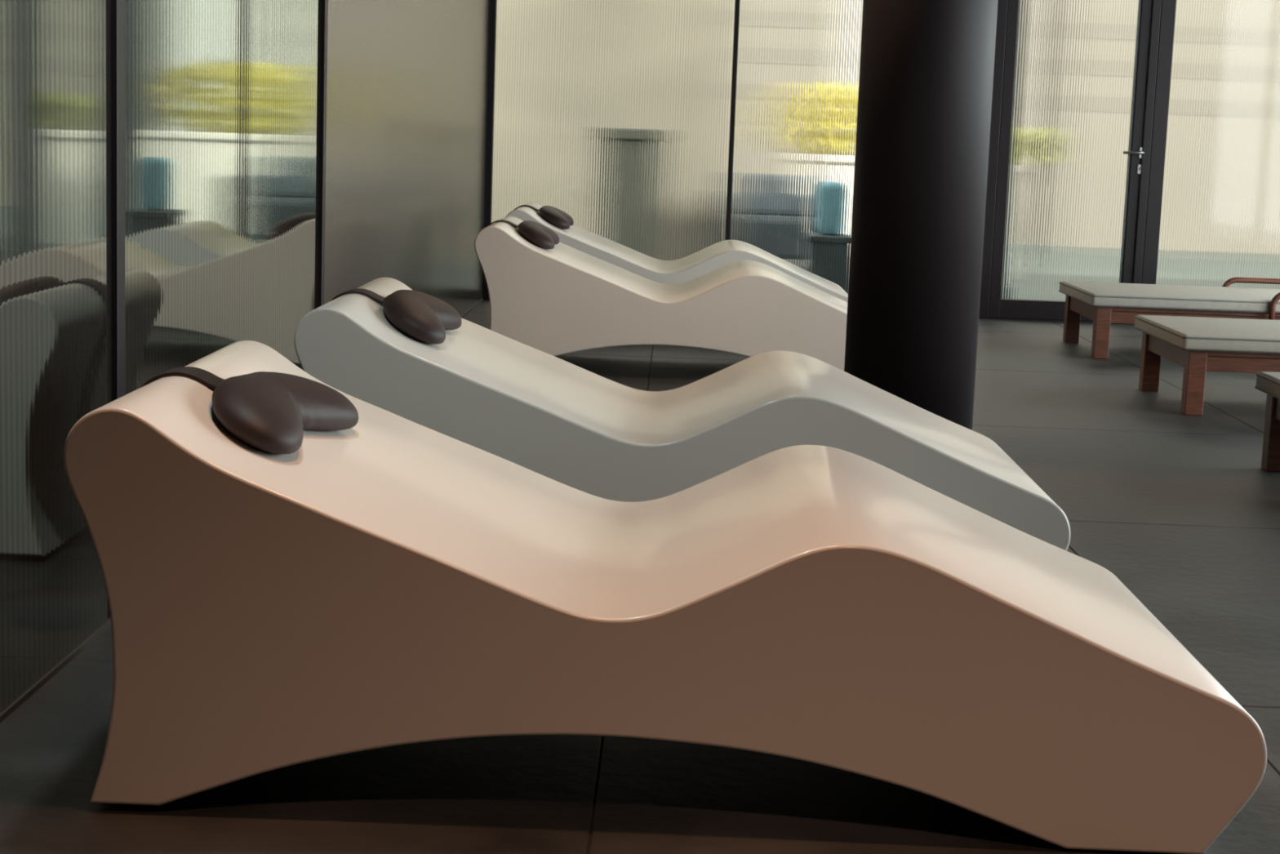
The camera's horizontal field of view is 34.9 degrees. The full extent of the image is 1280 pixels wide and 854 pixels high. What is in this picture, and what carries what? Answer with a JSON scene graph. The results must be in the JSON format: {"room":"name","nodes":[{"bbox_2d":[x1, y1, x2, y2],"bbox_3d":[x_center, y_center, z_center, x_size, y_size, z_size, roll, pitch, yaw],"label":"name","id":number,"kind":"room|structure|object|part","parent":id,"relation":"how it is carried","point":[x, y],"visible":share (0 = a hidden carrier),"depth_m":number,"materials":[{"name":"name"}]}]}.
{"room":"spa","nodes":[
{"label":"spa","id":0,"kind":"room"},
{"bbox_2d":[0,0,489,713],"bbox_3d":[-1.169,-1.113,5.046,0.212,3.050,15.060,2,8,1],"label":"wall","id":1,"kind":"structure","parent":0,"point":[182,182],"depth_m":4.86,"materials":[{"name":"glass"}]},
{"bbox_3d":[-1.167,-0.554,0.891,0.020,2.938,6.678,2,8,1],"label":"glass panel","id":2,"kind":"part","parent":1,"relation":"part of","materials":[{"name":"grey"}]},
{"bbox_3d":[-1.094,-1.040,4.228,0.032,2.950,0.063,2,8,1],"label":"post","id":3,"kind":"part","parent":1,"relation":"part of","materials":[{"name":"metal"}]},
{"bbox_3d":[-1.075,-1.228,5.457,0.020,2.938,2.420,2,8,1],"label":"glass panel","id":4,"kind":"part","parent":1,"relation":"part of","materials":[{"name":"grey"}]},
{"bbox_2d":[0,297,483,722],"bbox_3d":[-1.124,0.299,5.213,0.006,0.012,14.980,2,8,1],"label":"baseboard","id":5,"kind":"structure","parent":1,"relation":"attached to","point":[105,626],"depth_m":4.00,"materials":[{"name":"grey plastic"}]},
{"bbox_3d":[-1.045,-1.402,6.684,0.032,2.950,0.054,2,8,1],"label":"post","id":6,"kind":"part","parent":1,"relation":"part of","materials":[{"name":"metal"}]},
{"bbox_3d":[-0.993,-1.833,9.559,0.020,2.938,5.755,2,8,1],"label":"cladding panel","id":7,"kind":"part","parent":1,"relation":"part of","materials":[{"name":"grey glass"}]},
{"bbox_2d":[482,0,735,300],"bbox_3d":[-0.193,-2.224,12.435,1.515,2.950,0.080,2,8,1],"label":"window","id":8,"kind":"structure","parent":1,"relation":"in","point":[614,116],"depth_m":12.49,"materials":[{"name":"clear glass"}]},
{"bbox_3d":[-0.917,-2.252,12.445,0.065,2.950,0.080,2,8,1],"label":"corner post","id":9,"kind":"part","parent":8,"relation":"part of","materials":[{"name":"metal"}]},
{"bbox_2d":[0,299,1279,853],"bbox_3d":[2.164,0.474,5.213,6.990,0.100,15.060,2,8,1],"label":"floor","id":10,"kind":"structure","parent":0,"point":[1184,510],"depth_m":3.58,"materials":[{"name":"black tile"}]},
{"bbox_2d":[474,216,847,370],"bbox_3d":[0.221,-0.590,9.369,1.883,0.648,1.000,2,8,1],"label":"lounger","id":11,"kind":"object","parent":10,"relation":"on","point":[563,299],"visible":0.78,"depth_m":8.88,"materials":[{"name":"white plastic"}]},
{"bbox_2d":[488,219,559,248],"bbox_3d":[-0.552,-0.758,9.324,0.339,0.372,0.528,2,8,1],"label":"pillow","id":12,"kind":"object","parent":11,"relation":"on","point":[540,235],"visible":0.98,"depth_m":9.10,"materials":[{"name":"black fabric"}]},
{"bbox_2d":[517,220,559,248],"bbox_3d":[-0.466,-0.882,9.304,0.176,0.112,0.528,2,8,1],"label":"cushion","id":13,"kind":"object","parent":12,"relation":"on","point":[540,235],"depth_m":9.09,"materials":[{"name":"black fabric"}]},
{"bbox_2d":[62,340,1266,853],"bbox_3d":[0.052,0.251,3.651,1.883,0.648,1.000,2,8,1],"label":"lounger","id":14,"kind":"object","parent":10,"relation":"on","point":[388,579],"visible":0.98,"depth_m":3.17,"materials":[{"name":"white plastic"}]},
{"bbox_2d":[140,366,358,453],"bbox_3d":[-0.710,0.087,3.583,0.363,0.372,0.529,2,8,1],"label":"pillow","id":15,"kind":"object","parent":14,"relation":"on","point":[268,411],"visible":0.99,"depth_m":3.45,"materials":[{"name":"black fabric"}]},
{"bbox_2d":[211,371,358,453],"bbox_3d":[-0.630,-0.033,3.566,0.178,0.121,0.531,3,8,6],"label":"cushion","id":16,"kind":"object","parent":15,"relation":"on","point":[268,411],"depth_m":3.42,"materials":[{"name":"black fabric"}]},
{"bbox_2d":[506,202,848,302],"bbox_3d":[0.230,-0.850,11.126,1.883,0.648,1.000,2,8,1],"label":"lounger","id":17,"kind":"object","parent":10,"relation":"on","point":[702,262],"visible":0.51,"depth_m":10.66,"materials":[{"name":"white plastic"}]},
{"bbox_2d":[514,204,573,229],"bbox_3d":[-0.543,-1.018,11.081,0.339,0.372,0.528,2,8,1],"label":"pillow","id":18,"kind":"object","parent":17,"relation":"on","point":[555,216],"visible":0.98,"depth_m":10.86,"materials":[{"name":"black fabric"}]},
{"bbox_2d":[538,205,573,229],"bbox_3d":[-0.457,-1.142,11.061,0.176,0.112,0.528,2,8,1],"label":"cushion","id":19,"kind":"object","parent":18,"relation":"on","point":[555,216],"depth_m":10.85,"materials":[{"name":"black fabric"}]},
{"bbox_2d":[293,277,1071,551],"bbox_3d":[0.113,-0.004,5.386,1.883,0.648,1.000,2,8,1],"label":"lounger","id":20,"kind":"object","parent":10,"relation":"on","point":[548,415],"visible":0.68,"depth_m":4.90,"materials":[{"name":"white plastic"}]},
{"bbox_2d":[330,288,461,344],"bbox_3d":[-0.660,-0.172,5.341,0.339,0.372,0.528,2,8,1],"label":"pillow","id":21,"kind":"object","parent":20,"relation":"on","point":[423,317],"visible":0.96,"depth_m":5.15,"materials":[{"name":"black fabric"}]},
{"bbox_2d":[382,289,461,344],"bbox_3d":[-0.574,-0.295,5.321,0.176,0.112,0.528,2,8,1],"label":"cushion","id":22,"kind":"object","parent":21,"relation":"on","point":[423,317],"depth_m":5.14,"materials":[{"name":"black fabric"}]},
{"bbox_2d":[724,0,862,293],"bbox_3d":[1.353,-2.165,12.413,1.580,2.950,0.080,2,8,1],"label":"window","id":23,"kind":"structure","parent":10,"relation":"on","point":[796,63],"depth_m":12.48,"materials":[{"name":"glass"}]},
{"bbox_2d":[844,0,998,430],"bbox_3d":[1.001,-1.383,7.055,0.463,2.950,0.463,2,8,1],"label":"column","id":24,"kind":"structure","parent":10,"relation":"on","point":[925,92],"depth_m":6.96,"materials":[{"name":"paint"}]},
{"bbox_2d":[978,0,1161,324],"bbox_3d":[2.635,-2.112,12.367,0.986,2.950,0.154,2,8,1],"label":"door","id":25,"kind":"structure","parent":10,"relation":"on","point":[1074,84],"depth_m":12.45,"materials":[{"name":"glass"}]},
{"bbox_3d":[2.594,-0.721,12.599,0.740,0.114,0.062,2,8,1],"label":"rail","id":26,"kind":"part","parent":25,"relation":"part of","materials":[{"name":"metal"}]},
{"bbox_3d":[2.646,-2.152,12.395,0.740,2.778,0.013,2,8,1],"label":"pane","id":27,"kind":"part","parent":25,"relation":"part of","materials":[{"name":"clear glass"}]},
{"bbox_3d":[3.001,-1.668,12.383,0.131,0.019,0.068,2,8,1],"label":"lever","id":28,"kind":"part","parent":25,"relation":"part of","materials":[{"name":"silver metal"}]},
{"bbox_3d":[3.048,-1.572,12.426,0.028,0.060,0.008,2,8,1],"label":"lock plate","id":29,"kind":"part","parent":25,"relation":"part of","materials":[{"name":"silver metal"}]},
{"bbox_3d":[3.057,-1.671,12.412,0.030,0.072,0.008,2,8,1],"label":"handle","id":30,"kind":"part","parent":25,"relation":"part of","materials":[{"name":"silver metal"}]},
{"bbox_2d":[1058,276,1279,359],"bbox_3d":[3.330,-0.569,10.859,2.040,0.391,0.980,2,8,1],"label":"teak sunbed","id":31,"kind":"object","parent":10,"relation":"on","point":[1105,304],"visible":0.99,"depth_m":10.46,"materials":[{"name":"brown wood"}]},
{"bbox_3d":[2.393,-0.601,11.270,0.075,0.268,0.075,2,8,1],"label":"leg","id":32,"kind":"part","parent":31,"relation":"part of","materials":[{"name":"brown wood"}]},
{"bbox_3d":[2.376,-0.636,10.868,0.025,0.083,0.710,2,8,1],"label":"rail","id":33,"kind":"part","parent":31,"relation":"part of","materials":[{"name":"brown wood"}]},
{"bbox_3d":[2.378,-0.487,10.493,0.075,0.268,0.075,2,8,1],"label":"leg","id":34,"kind":"part","parent":31,"relation":"part of","materials":[{"name":"brown wood"}]},
{"bbox_2d":[1059,280,1279,313],"bbox_3d":[3.326,-0.675,10.844,2.015,0.067,0.920,2,8,1],"label":"cushion","id":35,"kind":"object","parent":31,"relation":"on","point":[1097,297],"depth_m":10.45,"materials":[{"name":"beige fabric"}]},
{"bbox_3d":[3.342,-0.529,10.455,1.850,0.061,0.025,2,8,1],"label":"rail","id":36,"kind":"part","parent":31,"relation":"part of","materials":[{"name":"brown wood"}]},
{"bbox_3d":[3.344,-0.571,10.454,1.850,0.020,0.044,2,8,1],"label":"rail","id":37,"kind":"part","parent":31,"relation":"part of","materials":[{"name":"brown wood"}]},
{"bbox_3d":[3.637,-0.726,11.310,0.822,0.191,0.030,2,8,1],"label":"armrest","id":38,"kind":"part","parent":31,"relation":"part of","materials":[{"name":"brown wood"}]},
{"bbox_3d":[3.619,-0.587,10.370,0.822,0.191,0.030,2,8,1],"label":"armrest","id":39,"kind":"part","parent":31,"relation":"part of","materials":[{"name":"brown wood"}]},
{"bbox_2d":[1133,315,1279,415],"bbox_3d":[3.247,-0.267,8.802,2.040,0.391,0.980,2,8,1],"label":"teak sunbed","id":40,"kind":"object","parent":10,"relation":"on","point":[1200,345],"visible":1,"depth_m":8.42,"materials":[{"name":"brown wood"}]},
{"bbox_3d":[2.311,-0.299,9.213,0.075,0.268,0.075,2,8,1],"label":"leg","id":41,"kind":"part","parent":40,"relation":"part of","materials":[{"name":"brown wood"}]},
{"bbox_3d":[2.294,-0.334,8.812,0.025,0.083,0.710,2,8,1],"label":"rail","id":42,"kind":"part","parent":40,"relation":"part of","materials":[{"name":"brown wood"}]},
{"bbox_3d":[2.296,-0.185,8.437,0.075,0.268,0.075,2,8,1],"label":"leg","id":43,"kind":"part","parent":40,"relation":"part of","materials":[{"name":"brown wood"}]},
{"bbox_2d":[1134,315,1279,354],"bbox_3d":[3.244,-0.373,8.787,2.015,0.067,0.920,2,8,1],"label":"cushion","id":44,"kind":"object","parent":40,"relation":"on","point":[1183,335],"depth_m":8.56,"materials":[{"name":"beige fabric"}]},
{"bbox_3d":[3.260,-0.227,8.398,1.850,0.061,0.025,2,8,1],"label":"rail","id":45,"kind":"part","parent":40,"relation":"part of","materials":[{"name":"brown wood"}]},
{"bbox_3d":[3.261,-0.270,8.397,1.850,0.020,0.044,2,8,1],"label":"rail","id":46,"kind":"part","parent":40,"relation":"part of","materials":[{"name":"brown wood"}]},
{"bbox_2d":[1141,0,1279,288],"bbox_3d":[4.445,-2.046,12.368,2.632,2.950,0.100,2,8,1],"label":"window","id":47,"kind":"structure","parent":10,"relation":"on","point":[1213,211],"depth_m":12.44,"materials":[{"name":"glass"}]},
{"bbox_2d":[1254,371,1279,471],"bbox_3d":[3.147,0.049,6.647,2.040,0.391,0.980,2,8,1],"label":"teak sunbed","id":48,"kind":"object","parent":10,"relation":"on","point":[1267,382],"visible":1,"depth_m":7.03,"materials":[{"name":"brown wood"}]},
{"bbox_2d":[1256,371,1279,399],"bbox_3d":[3.143,-0.057,6.631,2.015,0.067,0.920,2,8,1],"label":"cushion","id":49,"kind":"object","parent":48,"relation":"on","point":[1267,382],"depth_m":6.96,"materials":[{"name":"beige fabric"}]},
{"bbox_3d":[2.211,0.016,7.058,0.075,0.268,0.075,2,8,1],"label":"leg","id":50,"kind":"part","parent":48,"relation":"part of","materials":[{"name":"brown wood"}]},
{"bbox_3d":[2.193,-0.018,6.656,0.025,0.083,0.710,2,8,1],"label":"rail","id":51,"kind":"part","parent":48,"relation":"part of","materials":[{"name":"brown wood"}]}
]}

